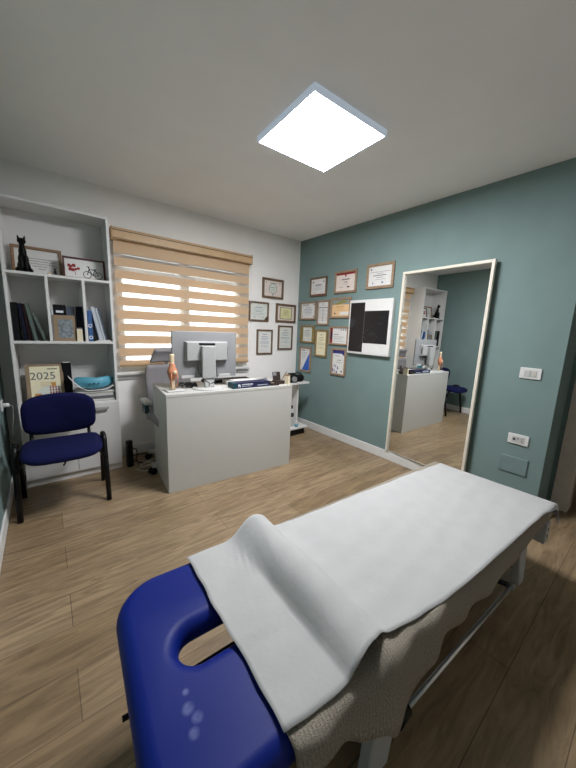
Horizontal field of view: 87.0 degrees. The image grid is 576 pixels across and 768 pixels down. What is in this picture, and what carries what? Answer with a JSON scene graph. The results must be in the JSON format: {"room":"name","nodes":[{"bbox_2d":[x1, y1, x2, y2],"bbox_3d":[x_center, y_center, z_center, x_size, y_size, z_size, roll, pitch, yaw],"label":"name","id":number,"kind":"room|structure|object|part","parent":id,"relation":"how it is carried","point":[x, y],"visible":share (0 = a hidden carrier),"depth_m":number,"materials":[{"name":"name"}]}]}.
{"room":"examination room","nodes":[
{"label":"examination room","id":0,"kind":"room"},
{"bbox_2d":[0,366,11,529],"bbox_3d":[-0.813,-0.047,0.489,0.120,2.320,4.375,-6,13,-38],"label":"wall","id":1,"kind":"structure","parent":0,"point":[5,457],"depth_m":2.06,"materials":[{"name":"teal paint"}]},
{"bbox_2d":[0,475,13,571],"bbox_3d":[-0.805,1.044,0.723,0.012,0.092,4.375,-6,13,-38],"label":"baseboard","id":2,"kind":"structure","parent":1,"relation":"attached to","point":[4,527],"depth_m":1.79,"materials":[{"name":"wood"}]},
{"bbox_2d":[0,400,13,443],"bbox_3d":[-1.974,0.431,2.173,0.064,0.656,0.118,-6,13,-38],"label":"door handle","id":3,"kind":"object","parent":1,"relation":"attached to","point":[2,405],"visible":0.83,"depth_m":2.10,"materials":[{"name":"silver metal"}]},
{"bbox_3d":[-1.968,0.148,2.088,0.012,0.070,0.070,-6,13,-38],"label":"plate","id":4,"kind":"part","parent":3,"relation":"part of","materials":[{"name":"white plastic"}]},
{"bbox_2d":[0,158,300,474],"bbox_3d":[-0.994,-0.528,3.170,2.978,2.320,0.120,-6,13,-38],"label":"wall","id":5,"kind":"structure","parent":0,"point":[275,256],"depth_m":2.86,"materials":[{"name":"white paint"}]},
{"bbox_2d":[122,441,154,455],"bbox_3d":[-0.757,0.555,3.501,2.104,0.092,0.012,-6,13,-38],"label":"baseboard","id":6,"kind":"structure","parent":5,"relation":"attached to","point":[141,447],"depth_m":2.97,"materials":[{"name":"wood"}]},
{"bbox_2d":[109,236,249,378],"bbox_3d":[-1.011,-0.716,3.068,1.390,1.255,0.155,-6,13,-38],"label":"window","id":7,"kind":"structure","parent":5,"relation":"in","point":[137,371],"depth_m":2.73,"materials":[{"name":"white plastic"}]},
{"bbox_3d":[-1.272,-0.715,2.860,0.595,1.125,0.060,-6,13,-38],"label":"sash","id":8,"kind":"part","parent":7,"relation":"part of","materials":[{"name":"white plastic"}]},
{"bbox_2d":[109,225,252,366],"bbox_3d":[-0.954,-0.773,3.002,1.344,1.163,0.098,-6,13,-38],"label":"window blind","id":9,"kind":"object","parent":7,"relation":"attached to","point":[164,285],"visible":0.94,"depth_m":2.87,"materials":[{"name":"beige fabric"}]},
{"bbox_3d":[-0.907,-1.282,2.878,1.336,0.068,0.002,-6,13,-38],"label":"cassette trim","id":10,"kind":"part","parent":9,"relation":"part of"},
{"bbox_3d":[-0.412,-0.844,3.365,0.003,0.940,0.004,-6,13,-38],"label":"pull chain","id":11,"kind":"part","parent":9,"relation":"part of","materials":[{"name":"white plastic"}]},
{"bbox_3d":[-1.006,-0.123,3.137,1.390,0.065,0.065,-6,13,-38],"label":"sill","id":12,"kind":"part","parent":7,"relation":"part of","materials":[{"name":"white plastic"}]},
{"bbox_2d":[248,301,268,321],"bbox_3d":[-0.338,-0.845,3.542,0.273,0.224,0.017,-6,13,-38],"label":"framed certificate","id":13,"kind":"object","parent":5,"relation":"attached to","point":[258,311],"visible":0.98,"depth_m":3.54,"materials":[{"name":"paper"}]},
{"bbox_2d":[256,329,272,354],"bbox_3d":[-0.281,-0.506,3.659,0.228,0.298,0.017,-6,13,-38],"label":"framed certificate","id":14,"kind":"object","parent":5,"relation":"attached to","point":[264,338],"visible":1,"depth_m":3.65,"materials":[{"name":"paper"}]},
{"bbox_2d":[262,277,283,299],"bbox_3d":[-0.177,-1.133,3.613,0.306,0.228,0.017,-6,13,-38],"label":"framed certificate","id":15,"kind":"object","parent":5,"relation":"attached to","point":[272,288],"visible":1,"depth_m":3.61,"materials":[{"name":"paper"}]},
{"bbox_2d":[277,325,292,349],"bbox_3d":[-0.035,-0.585,3.842,0.232,0.301,0.017,-6,13,-38],"label":"framed certificate","id":16,"kind":"object","parent":5,"relation":"attached to","point":[285,333],"visible":1,"depth_m":3.84,"materials":[{"name":"paper"}]},
{"bbox_2d":[275,303,295,322],"bbox_3d":[-0.026,-0.880,3.788,0.312,0.226,0.017,-6,13,-38],"label":"framed certificate","id":17,"kind":"object","parent":5,"relation":"attached to","point":[285,313],"visible":1,"depth_m":3.78,"materials":[{"name":"paper"}]},
{"bbox_2d":[0,0,575,240],"bbox_3d":[1.338,-1.448,1.935,5.492,0.100,4.615,-6,13,-38],"label":"ceiling","id":18,"kind":"structure","parent":0,"point":[169,102],"depth_m":1.42,"materials":[{"name":"paint"}]},
{"bbox_2d":[257,82,386,171],"bbox_3d":[0.180,-1.384,1.698,0.518,0.032,0.504,-5,12,-36],"label":"recessed light","id":19,"kind":"object","parent":18,"relation":"in","point":[319,130],"visible":1,"depth_m":1.64,"materials":[{"name":"white"}]},
{"bbox_2d":[0,427,575,767],"bbox_3d":[1.245,0.924,2.354,5.492,0.080,4.615,-6,13,-38],"label":"floor","id":20,"kind":"structure","parent":0,"point":[507,699],"depth_m":1.28,"materials":[{"name":"brown wood"}]},
{"bbox_2d":[10,392,111,523],"bbox_3d":[-1.516,0.453,2.045,0.507,0.746,0.457,-5,13,-37],"label":"chair","id":21,"kind":"object","parent":20,"relation":"on","point":[59,412],"visible":1,"depth_m":2.05,"materials":[{"name":"blue fabric"}]},
{"bbox_3d":[-1.670,0.619,1.872,0.031,0.466,0.131,-5,13,-37],"label":"leg","id":22,"kind":"part","parent":21,"relation":"part of","materials":[{"name":"black metal"}]},
{"bbox_3d":[-1.778,0.590,2.014,0.031,0.468,0.238,-5,13,-37],"label":"leg","id":23,"kind":"part","parent":21,"relation":"part of","materials":[{"name":"black metal"}]},
{"bbox_3d":[-1.603,0.205,2.138,0.415,0.296,0.097,-5,13,-37],"label":"backrest","id":24,"kind":"part","parent":21,"relation":"part of","materials":[{"name":"blue fabric"}]},
{"bbox_3d":[-1.493,0.459,2.015,0.492,0.150,0.119,-5,13,-37],"label":"under frame","id":25,"kind":"part","parent":21,"relation":"part of","materials":[{"name":"black metal"}]},
{"bbox_3d":[-1.484,0.419,2.008,0.430,0.070,0.370,-5,13,-37],"label":"seat","id":26,"kind":"part","parent":21,"relation":"part of","materials":[{"name":"blue fabric"}]},
{"bbox_3d":[-1.397,0.555,2.297,0.031,0.468,0.238,-5,13,-37],"label":"leg","id":27,"kind":"part","parent":21,"relation":"part of","materials":[{"name":"black metal"}]},
{"bbox_3d":[-1.289,0.584,2.156,0.031,0.466,0.131,-5,13,-37],"label":"leg","id":28,"kind":"part","parent":21,"relation":"part of","materials":[{"name":"black metal"}]},
{"bbox_2d":[0,193,122,487],"bbox_3d":[-1.717,-0.261,2.361,0.634,2.020,0.305,-6,13,-38],"label":"bookcase","id":29,"kind":"object","parent":20,"relation":"on","point":[74,233],"visible":0.72,"depth_m":2.35,"materials":[{"name":"white wood"}]},
{"bbox_2d":[10,302,21,340],"bbox_3d":[-1.928,-0.443,2.153,0.034,0.262,0.140,-6,13,-38],"label":"book","id":30,"kind":"object","parent":29,"relation":"on","point":[13,305],"visible":0.94,"depth_m":2.10,"materials":[{"name":"black paper"}]},
{"bbox_2d":[17,303,28,340],"bbox_3d":[-1.898,-0.444,2.177,0.040,0.259,0.140,-6,13,-38],"label":"book","id":31,"kind":"object","parent":29,"relation":"on","point":[19,305],"visible":0.94,"depth_m":2.13,"materials":[{"name":"black paper"}]},
{"bbox_2d":[15,235,33,271],"bbox_3d":[-1.827,-0.894,2.092,0.098,0.242,0.106,-6,13,-38],"label":"cat figurine","id":32,"kind":"object","parent":29,"relation":"on","point":[23,264],"visible":0.92,"depth_m":2.08,"materials":[{"name":"black ceramic"}]},
{"bbox_2d":[21,304,31,340],"bbox_3d":[-1.882,-0.445,2.190,0.036,0.256,0.140,-6,13,-38],"label":"book","id":33,"kind":"object","parent":29,"relation":"on","point":[23,305],"visible":0.94,"depth_m":2.14,"materials":[{"name":"black paper"}]},
{"bbox_2d":[24,303,37,340],"bbox_3d":[-1.862,-0.448,2.205,0.056,0.260,0.140,-6,13,-38],"label":"book","id":34,"kind":"object","parent":29,"relation":"on","point":[28,311],"visible":1,"depth_m":2.15,"materials":[{"name":"green paper"}]},
{"bbox_2d":[9,243,62,275],"bbox_3d":[-1.863,-0.909,2.259,0.295,0.207,0.042,-6,13,-38],"label":"framed certificate","id":35,"kind":"object","parent":29,"relation":"on","point":[41,260],"visible":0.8,"depth_m":2.27,"materials":[{"name":"paper"}]},
{"bbox_2d":[29,258,53,269],"bbox_3d":[-1.855,-0.894,2.268,0.175,0.076,0.001,-6,6,-38],"label":"print","id":36,"kind":"object","parent":35,"relation":"attached to","point":[31,258],"depth_m":2.28},
{"bbox_2d":[32,313,46,340],"bbox_3d":[-1.830,-0.421,2.237,0.072,0.197,0.140,-6,13,-38],"label":"book","id":37,"kind":"object","parent":29,"relation":"on","point":[33,314],"visible":1,"depth_m":2.18,"materials":[{"name":"green paper"}]},
{"bbox_2d":[24,364,64,398],"bbox_3d":[-1.858,0.001,2.329,0.226,0.304,0.058,-6,13,-38],"label":"desk calendar","id":38,"kind":"object","parent":29,"relation":"on","point":[41,379],"visible":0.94,"depth_m":2.31,"materials":[{"name":"beige paper"}]},
{"bbox_2d":[30,372,54,379],"bbox_3d":[-1.864,-0.061,2.308,0.148,0.055,0.001,-6,5,-38],"label":"print","id":39,"kind":"object","parent":38,"relation":"attached to","point":[39,372],"depth_m":2.30},
{"bbox_2d":[36,384,60,394],"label":"print","id":40,"kind":"object","parent":38,"relation":"attached to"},
{"bbox_2d":[50,386,59,392],"bbox_3d":[-1.807,0.053,2.356,0.061,0.074,0.001,-6,4,-38],"label":"print","id":41,"kind":"object","parent":38,"relation":"attached to","point":[50,386],"depth_m":2.36},
{"bbox_3d":[-1.794,0.442,2.296,0.320,0.538,0.017,-6,13,-38],"label":"door","id":42,"kind":"part","parent":29,"relation":"part of","materials":[{"name":"white plastic"}]},
{"bbox_2d":[50,308,54,340],"bbox_3d":[-1.767,-0.446,2.283,0.012,0.235,0.140,-6,13,-38],"label":"book","id":43,"kind":"object","parent":29,"relation":"on","point":[51,309],"visible":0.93,"depth_m":2.23,"materials":[{"name":"white paper"}]},
{"bbox_3d":[-1.809,-0.305,2.472,0.598,1.942,0.006,-6,13,-38],"label":"panel","id":44,"kind":"part","parent":29,"relation":"part of","materials":[{"name":"white plastic"}]},
{"bbox_3d":[-1.709,-0.792,2.284,0.598,0.018,0.251,-6,13,-38],"label":"shelf","id":45,"kind":"part","parent":29,"relation":"part of","materials":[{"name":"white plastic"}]},
{"bbox_2d":[53,304,65,314],"bbox_3d":[-1.750,-0.471,2.336,0.075,0.268,0.081,-6,13,-38],"label":"box","id":46,"kind":"object","parent":29,"relation":"on","point":[57,309],"visible":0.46,"depth_m":2.29,"materials":[{"name":"black paper"}]},
{"bbox_3d":[-1.727,-0.330,2.365,0.598,0.018,0.251,-6,13,-38],"label":"shelf","id":47,"kind":"part","parent":29,"relation":"part of","materials":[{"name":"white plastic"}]},
{"bbox_2d":[53,315,76,340],"bbox_3d":[-1.684,-0.420,2.289,0.132,0.190,0.061,-6,13,-38],"label":"box","id":48,"kind":"object","parent":29,"relation":"on","point":[64,325],"visible":0.85,"depth_m":2.26,"materials":[{"name":"cardboard"}]},
{"bbox_2d":[58,319,73,337],"bbox_3d":[-1.661,-0.414,2.270,0.088,0.135,0.001,-6,13,-38],"label":"picture","id":49,"kind":"object","parent":48,"relation":"attached to","point":[65,326],"depth_m":2.27},
{"bbox_2d":[61,362,72,391],"bbox_3d":[-1.768,-0.021,2.435,0.060,0.314,0.050,-6,13,-38],"label":"binder","id":50,"kind":"object","parent":29,"relation":"on","point":[66,366],"visible":0.59,"depth_m":2.41,"materials":[{"name":"black paper"}]},
{"bbox_2d":[65,306,76,339],"bbox_3d":[-1.699,-0.471,2.378,0.052,0.258,0.080,-6,13,-38],"label":"book","id":51,"kind":"object","parent":29,"relation":"on","point":[70,311],"visible":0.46,"depth_m":2.33,"materials":[{"name":"paper"}]},
{"bbox_2d":[76,328,82,340],"bbox_3d":[-1.601,-0.380,2.333,0.037,0.101,0.041,-6,13,-38],"label":"carton","id":52,"kind":"object","parent":29,"relation":"on","point":[79,332],"visible":0.94,"depth_m":2.32,"materials":[{"name":"cardboard"}]},
{"bbox_2d":[75,306,84,340],"bbox_3d":[-1.645,-0.475,2.401,0.034,0.262,0.130,-6,13,-38],"label":"book","id":53,"kind":"object","parent":29,"relation":"on","point":[79,314],"visible":0.7,"depth_m":2.35,"materials":[{"name":"black paper"}]},
{"bbox_2d":[62,255,105,280],"bbox_3d":[-1.583,-0.893,2.364,0.275,0.161,0.038,-6,13,-38],"label":"framed picture","id":54,"kind":"object","parent":29,"relation":"on","point":[72,266],"visible":0.93,"depth_m":2.36,"materials":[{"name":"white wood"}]},
{"bbox_2d":[67,263,79,274],"bbox_3d":[-1.638,-0.879,2.323,0.081,0.083,0.001,-6,5,-38],"label":"print","id":55,"kind":"object","parent":54,"relation":"attached to","point":[73,265],"depth_m":2.32},
{"bbox_2d":[83,266,102,279],"bbox_3d":[-1.542,-0.877,2.399,0.131,0.095,0.001,-6,5,-38],"label":"print","id":56,"kind":"object","parent":54,"relation":"attached to","point":[89,272],"depth_m":2.40},
{"bbox_2d":[87,310,93,340],"bbox_3d":[-1.569,-0.459,2.400,0.030,0.235,0.111,-6,13,-38],"label":"binder","id":57,"kind":"object","parent":29,"relation":"on","point":[89,313],"visible":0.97,"depth_m":2.36,"materials":[{"name":"blue"}]},
{"bbox_2d":[88,307,102,339],"bbox_3d":[-1.553,-0.484,2.454,0.074,0.268,0.140,-6,13,-38],"label":"folder","id":58,"kind":"object","parent":29,"relation":"on","point":[95,322],"visible":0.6,"depth_m":2.41,"materials":[{"name":"white plastic"}]},
{"bbox_3d":[-1.546,0.417,2.492,0.308,0.538,0.017,-6,13,-38],"label":"door","id":59,"kind":"part","parent":29,"relation":"part of","materials":[{"name":"white plastic"}]},
{"bbox_2d":[95,308,105,339],"bbox_3d":[-1.534,-0.482,2.469,0.061,0.260,0.140,-6,13,-38],"label":"folder","id":60,"kind":"object","parent":29,"relation":"on","point":[96,310],"visible":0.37,"depth_m":2.41,"materials":[{"name":"white plastic"}]},
{"bbox_2d":[97,308,106,339],"bbox_3d":[-1.523,-0.482,2.479,0.057,0.257,0.140,-6,13,-38],"label":"folder","id":61,"kind":"object","parent":29,"relation":"on","point":[97,308],"visible":0.34,"depth_m":2.42,"materials":[{"name":"plastic"}]},
{"bbox_3d":[-1.498,0.192,2.453,0.086,0.018,0.030,-6,13,-38],"label":"handle","id":62,"kind":"part","parent":29,"relation":"part of","materials":[{"name":"silver metal"}]},
{"bbox_2d":[93,397,114,400],"bbox_3d":[-1.611,0.120,2.521,0.287,0.018,0.162,-6,13,-38],"label":"paper stack","id":63,"kind":"object","parent":29,"relation":"on","point":[110,398],"visible":0.26,"depth_m":2.50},
{"bbox_2d":[91,394,114,398],"bbox_3d":[-1.604,0.098,2.521,0.274,0.018,0.159,-6,13,-38],"label":"paper stack","id":64,"kind":"object","parent":63,"relation":"on","point":[113,395],"visible":0.33,"depth_m":2.50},
{"bbox_2d":[86,392,113,396],"bbox_3d":[-1.614,0.077,2.506,0.284,0.018,0.158,-6,13,-38],"label":"paper stack","id":65,"kind":"object","parent":64,"relation":"on","point":[104,393],"visible":0.31,"depth_m":2.48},
{"bbox_2d":[75,387,114,393],"bbox_3d":[-1.600,0.053,2.518,0.267,0.018,0.162,-6,13,-38],"label":"paper stack","id":66,"kind":"object","parent":65,"relation":"on","point":[111,389],"visible":0.6,"depth_m":2.46,"materials":[{"name":"paper"}]},
{"bbox_2d":[68,376,112,390],"bbox_3d":[-1.603,-0.014,2.473,0.300,0.116,0.140,-6,13,-38],"label":"sheet","id":67,"kind":"object","parent":66,"relation":"on","point":[110,385],"visible":0.77,"depth_m":2.47,"materials":[{"name":"white paper"}]},
{"bbox_2d":[74,375,112,388],"bbox_3d":[-1.586,-0.018,2.492,0.280,0.097,0.171,-6,13,-38],"label":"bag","id":68,"kind":"object","parent":67,"relation":"on","point":[85,382],"visible":0.98,"depth_m":2.43,"materials":[{"name":"teal plastic"}]},
{"bbox_3d":[-1.746,0.146,2.450,0.598,0.018,0.251,-6,13,-38],"label":"shelf","id":69,"kind":"part","parent":29,"relation":"part of","materials":[{"name":"white plastic"}]},
{"bbox_2d":[126,440,141,466],"bbox_3d":[-1.353,0.604,2.681,0.055,0.235,0.125,11,13,40],"label":"power strip","id":70,"kind":"object","parent":20,"relation":"on","point":[129,443],"visible":0.99,"depth_m":2.64,"materials":[{"name":"black plastic"}]},
{"bbox_2d":[136,461,154,470],"bbox_3d":[-1.235,0.720,2.673,0.148,0.018,0.189,2,10,-1],"label":"cable","id":71,"kind":"object","parent":20,"relation":"on","point":[148,461],"visible":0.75,"depth_m":2.67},
{"bbox_2d":[140,348,190,474],"bbox_3d":[-0.980,0.208,2.715,0.600,1.030,0.603,-6,13,-38],"label":"office chair","id":72,"kind":"object","parent":20,"relation":"on","point":[155,373],"visible":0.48,"depth_m":2.72,"materials":[{"name":"grey fabric"}]},
{"bbox_3d":[-0.986,0.270,2.711,0.460,0.070,0.440,-6,13,-38],"label":"seat","id":73,"kind":"part","parent":72,"relation":"part of","materials":[{"name":"grey fabric"}]},
{"bbox_3d":[-1.110,0.024,2.837,0.416,0.420,0.108,-6,13,-38],"label":"backrest","id":74,"kind":"part","parent":72,"relation":"part of","materials":[{"name":"grey fabric"}]},
{"bbox_2d":[152,377,291,493],"bbox_3d":[-0.560,0.371,2.692,1.078,0.750,0.495,-4,12,-34],"label":"desk","id":75,"kind":"object","parent":20,"relation":"on","point":[202,437],"visible":0.88,"depth_m":2.43,"materials":[{"name":"white laminate"}]},
{"bbox_3d":[-1.004,0.416,2.409,0.018,0.727,0.474,-4,12,-34],"label":"panel","id":76,"kind":"part","parent":75,"relation":"part of","materials":[{"name":"grey plastic"}]},
{"bbox_2d":[164,354,184,392],"bbox_3d":[-0.843,-0.084,2.245,0.125,0.279,0.093,-6,13,-38],"label":"model","id":77,"kind":"object","parent":75,"relation":"on","point":[172,372],"visible":1,"depth_m":2.22},
{"bbox_2d":[179,382,196,387],"bbox_3d":[-0.790,0.009,2.400,0.150,0.051,0.054,-6,13,-38],"label":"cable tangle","id":78,"kind":"object","parent":75,"relation":"on","point":[187,384],"visible":0.98,"depth_m":2.40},
{"bbox_2d":[171,331,235,390],"bbox_3d":[-0.626,-0.186,2.398,0.528,0.445,0.218,-5,12,-35],"label":"monitor","id":79,"kind":"object","parent":75,"relation":"on","point":[208,356],"visible":0.95,"depth_m":2.37,"materials":[{"name":"grey plastic"}]},
{"bbox_3d":[-0.624,-0.171,2.381,0.110,0.250,0.044,-5,12,-35],"label":"stand arm","id":80,"kind":"part","parent":79,"relation":"part of","materials":[{"name":"silver metal"}]},
{"bbox_2d":[201,376,248,382],"bbox_3d":[-0.562,-0.040,2.794,0.440,0.024,0.140,-4,12,-34],"label":"keyboard","id":81,"kind":"object","parent":75,"relation":"on","point":[219,380],"visible":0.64,"depth_m":2.78,"materials":[{"name":"black plastic"}]},
{"bbox_2d":[222,378,256,384],"bbox_3d":[-0.409,-0.020,2.700,0.308,0.029,0.160,-4,12,-34],"label":"paper stack","id":82,"kind":"object","parent":75,"relation":"on","point":[243,379],"visible":0.41,"depth_m":2.69,"materials":[{"name":"paper"}]},
{"bbox_2d":[228,379,269,388],"bbox_3d":[-0.326,-0.001,2.564,0.348,0.046,0.101,-5,12,-36],"label":"book","id":83,"kind":"object","parent":75,"relation":"on","point":[259,382],"visible":1,"depth_m":2.52,"materials":[{"name":"blue"}]},
{"bbox_2d":[270,381,278,385],"bbox_3d":[-0.136,-0.006,2.692,0.085,0.026,0.090,-4,12,-34],"label":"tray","id":84,"kind":"object","parent":75,"relation":"on","point":[272,383],"visible":0.74,"depth_m":2.66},
{"bbox_2d":[272,371,286,383],"bbox_3d":[-0.078,-0.061,2.768,0.109,0.113,0.086,-4,12,-34],"label":"stand","id":85,"kind":"object","parent":75,"relation":"on","point":[276,375],"visible":0.9,"depth_m":2.77,"materials":[{"name":"wood"}]},
{"bbox_2d":[284,374,289,384],"bbox_3d":[-0.008,-0.043,2.742,0.025,0.090,0.061,-4,12,-34],"label":"carton","id":86,"kind":"object","parent":75,"relation":"on","point":[287,376],"visible":1,"depth_m":2.72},
{"bbox_2d":[281,378,308,435],"bbox_3d":[-0.090,0.284,3.601,0.575,0.642,0.350,-6,13,-38],"label":"shelf","id":87,"kind":"object","parent":20,"relation":"on","point":[295,386],"visible":0.21,"depth_m":3.62,"materials":[{"name":"white wood"}]},
{"bbox_2d":[290,405,293,426],"bbox_3d":[0.042,0.378,3.603,0.053,0.258,0.053,-6,13,-38],"label":"spray can","id":88,"kind":"object","parent":87,"relation":"on","point":[292,409],"visible":0.77,"depth_m":3.58,"materials":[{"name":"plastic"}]},
{"bbox_2d":[288,373,296,382],"bbox_3d":[0.038,-0.069,3.468,0.138,0.110,0.086,-4,12,-30],"label":"desk clock","id":89,"kind":"object","parent":87,"relation":"on","point":[293,377],"visible":0.68,"depth_m":3.45,"materials":[{"name":"plastic"}]},
{"bbox_2d":[296,372,303,381],"bbox_3d":[0.123,-0.087,3.573,0.133,0.114,0.082,-4,12,-33],"label":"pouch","id":90,"kind":"object","parent":87,"relation":"on","point":[300,377],"visible":0.72,"depth_m":3.55,"materials":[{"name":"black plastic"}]},
{"bbox_2d":[116,521,550,767],"bbox_3d":[0.397,0.823,1.271,1.920,0.430,0.634,-5,12,-35],"label":"table","id":91,"kind":"object","parent":20,"relation":"on","point":[213,712],"visible":0.35,"depth_m":0.69,"materials":[{"name":"blue leather"}]},
{"bbox_3d":[0.380,0.652,1.223,1.840,0.079,0.600,-5,12,-35],"label":"mattress","id":92,"kind":"part","parent":91,"relation":"part of","materials":[{"name":"leather"}]},
{"bbox_3d":[0.266,0.936,0.857,0.142,0.341,0.036,-5,12,-35],"label":"leg","id":93,"kind":"part","parent":91,"relation":"part of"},
{"bbox_2d":[279,461,551,767],"bbox_3d":[0.489,0.691,1.285,1.575,0.228,0.655,-5,12,-35],"label":"towel","id":94,"kind":"object","parent":91,"relation":"on","point":[372,705],"visible":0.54,"depth_m":0.75,"materials":[{"name":"fabric"}]},
{"bbox_2d":[187,463,558,732],"bbox_3d":[0.503,0.625,1.290,1.693,0.210,0.632,-5,12,-35],"label":"paper sheet","id":95,"kind":"object","parent":94,"relation":"on","point":[303,599],"visible":1,"depth_m":1.01,"materials":[{"name":"paper"}]},
{"bbox_3d":[0.650,0.924,1.105,0.800,0.034,0.016,-5,12,-35],"label":"rod","id":96,"kind":"part","parent":91,"relation":"part of","materials":[{"name":"silver metal"}]},
{"bbox_3d":[0.978,0.888,1.332,0.031,0.029,0.028,-5,12,-35],"label":"rod","id":97,"kind":"part","parent":91,"relation":"part of","materials":[{"name":"grey plastic"}]},
{"bbox_3d":[1.142,0.856,1.506,0.179,0.341,0.036,-5,12,-35],"label":"leg","id":98,"kind":"part","parent":91,"relation":"part of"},
{"bbox_2d":[295,157,575,499],"bbox_3d":[1.110,-0.429,3.081,0.434,2.320,2.657,-6,13,-38],"label":"wall","id":99,"kind":"structure","parent":0,"point":[526,222],"depth_m":2.23,"materials":[{"name":"teal paint"}]},
{"bbox_2d":[299,346,311,372],"bbox_3d":[0.217,-0.316,3.864,0.017,0.315,0.214,-6,13,-38],"label":"framed certificate","id":100,"kind":"object","parent":99,"relation":"attached to","point":[305,352],"visible":1,"depth_m":3.86,"materials":[{"name":"paper"}]},
{"bbox_2d":[300,325,314,342],"bbox_3d":[0.241,-0.621,3.794,0.017,0.213,0.261,-6,13,-38],"label":"framed certificate","id":101,"kind":"object","parent":99,"relation":"attached to","point":[307,333],"visible":1,"depth_m":3.79,"materials":[{"name":"paper"}]},
{"bbox_2d":[300,301,316,319],"bbox_3d":[0.248,-0.903,3.750,0.017,0.217,0.287,-6,13,-38],"label":"framed certificate","id":102,"kind":"object","parent":99,"relation":"attached to","point":[308,310],"visible":1,"depth_m":3.74,"materials":[{"name":"paper"}]},
{"bbox_2d":[309,276,327,296],"bbox_3d":[0.357,-1.145,3.580,0.017,0.219,0.282,-6,13,-38],"label":"framed certificate","id":103,"kind":"object","parent":99,"relation":"attached to","point":[318,285],"visible":1,"depth_m":3.57,"materials":[{"name":"paper"}]},
{"bbox_2d":[314,329,327,357],"bbox_3d":[0.393,-0.485,3.618,0.017,0.321,0.203,-6,13,-38],"label":"framed certificate","id":104,"kind":"object","parent":99,"relation":"attached to","point":[321,336],"visible":1,"depth_m":3.62,"materials":[{"name":"paper"}]},
{"bbox_2d":[316,300,329,324],"bbox_3d":[0.410,-0.832,3.552,0.017,0.283,0.191,-6,13,-38],"label":"framed certificate","id":105,"kind":"object","parent":99,"relation":"attached to","point":[323,306],"visible":1,"depth_m":3.55,"materials":[{"name":"paper"}]},
{"bbox_2d":[330,348,346,376],"bbox_3d":[0.566,-0.249,3.428,0.017,0.307,0.221,-6,13,-38],"label":"framed certificate","id":106,"kind":"object","parent":99,"relation":"attached to","point":[338,355],"visible":1,"depth_m":3.42,"materials":[{"name":"paper"}]},
{"bbox_2d":[328,326,348,345],"bbox_3d":[0.563,-0.539,3.395,0.017,0.205,0.283,-6,13,-38],"label":"framed certificate","id":107,"kind":"object","parent":99,"relation":"attached to","point":[338,335],"visible":0.97,"depth_m":3.39,"materials":[{"name":"paper"}]},
{"bbox_2d":[330,297,351,317],"bbox_3d":[0.577,-0.836,3.340,0.017,0.220,0.295,-6,13,-38],"label":"framed certificate","id":108,"kind":"object","parent":99,"relation":"attached to","point":[339,307],"visible":0.94,"depth_m":3.34,"materials":[{"name":"paper"}]},
{"bbox_2d":[334,269,357,293],"bbox_3d":[0.615,-1.097,3.258,0.017,0.232,0.308,-6,13,-38],"label":"framed certificate","id":109,"kind":"object","parent":99,"relation":"attached to","point":[345,281],"visible":1,"depth_m":3.25,"materials":[{"name":"paper"}]},
{"bbox_2d":[297,417,424,469],"bbox_3d":[0.892,0.684,3.138,0.012,0.092,2.657,-6,13,-38],"label":"baseboard","id":110,"kind":"structure","parent":99,"relation":"attached to","point":[372,449],"depth_m":3.22,"materials":[{"name":"wood"}]},
{"bbox_2d":[347,298,395,356],"bbox_3d":[0.818,-0.567,3.048,0.044,0.546,0.514,-6,13,-38],"label":"xray viewer","id":111,"kind":"object","parent":99,"relation":"attached to","point":[383,350],"visible":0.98,"depth_m":2.93,"materials":[{"name":"white plastic"}]},
{"bbox_2d":[348,302,365,351],"bbox_3d":[0.709,-0.587,3.146,0.001,0.495,0.180,-6,13,-38],"label":"film","id":112,"kind":"object","parent":111,"relation":"attached to","point":[357,309],"visible":1,"depth_m":3.14,"materials":[{"name":"plastic"}]},
{"bbox_2d":[362,310,388,344],"bbox_3d":[0.853,-0.553,2.967,0.001,0.318,0.280,-6,13,-38],"label":"film","id":113,"kind":"object","parent":111,"relation":"attached to","point":[375,329],"visible":1,"depth_m":2.96,"materials":[{"name":"plastic"}]},
{"bbox_2d":[365,260,395,289],"bbox_3d":[0.884,-1.042,2.923,0.017,0.235,0.312,-6,13,-38],"label":"framed certificate","id":114,"kind":"object","parent":99,"relation":"attached to","point":[379,275],"visible":1,"depth_m":2.92,"materials":[{"name":"paper"}]},
{"bbox_2d":[385,259,496,471],"bbox_3d":[1.221,-0.115,2.579,0.028,1.684,0.738,-5,12,-35],"label":"wall mirror","id":115,"kind":"object","parent":99,"relation":"attached to","point":[444,310],"visible":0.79,"depth_m":2.53,"materials":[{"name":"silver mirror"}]},
{"bbox_2d":[499,453,528,476],"bbox_3d":[1.626,0.584,2.194,0.010,0.120,0.165,-6,13,-38],"label":"blank cover plate","id":116,"kind":"object","parent":99,"relation":"attached to","point":[518,466],"visible":1,"depth_m":2.19,"materials":[{"name":"plastic"}]},
{"bbox_2d":[507,432,529,446],"bbox_3d":[1.634,0.394,2.157,0.014,0.073,0.123,-6,13,-38],"label":"wall socket","id":117,"kind":"object","parent":99,"relation":"attached to","point":[514,438],"visible":1,"depth_m":2.15,"materials":[{"name":"white plastic"}]},
{"bbox_2d":[519,367,542,379],"bbox_3d":[1.654,-0.071,2.072,0.014,0.076,0.121,-6,13,-38],"label":"light switch","id":118,"kind":"object","parent":99,"relation":"attached to","point":[527,373],"visible":1,"depth_m":2.07,"materials":[{"name":"white plastic"}]},
{"bbox_2d":[546,353,575,500],"bbox_3d":[2.590,-0.092,1.498,0.120,2.320,1.718,-6,13,-38],"label":"wall","id":119,"kind":"structure","parent":0,"point":[573,374],"depth_m":2.21,"materials":[{"name":"teal paint"}]},
{"bbox_2d":[550,378,575,511],"bbox_3d":[2.390,-0.037,1.753,0.148,2.110,1.040,-6,13,-38],"label":"door","id":120,"kind":"structure","parent":119,"relation":"in","point":[565,477],"depth_m":2.19,"materials":[{"name":"paint"}]}
]}

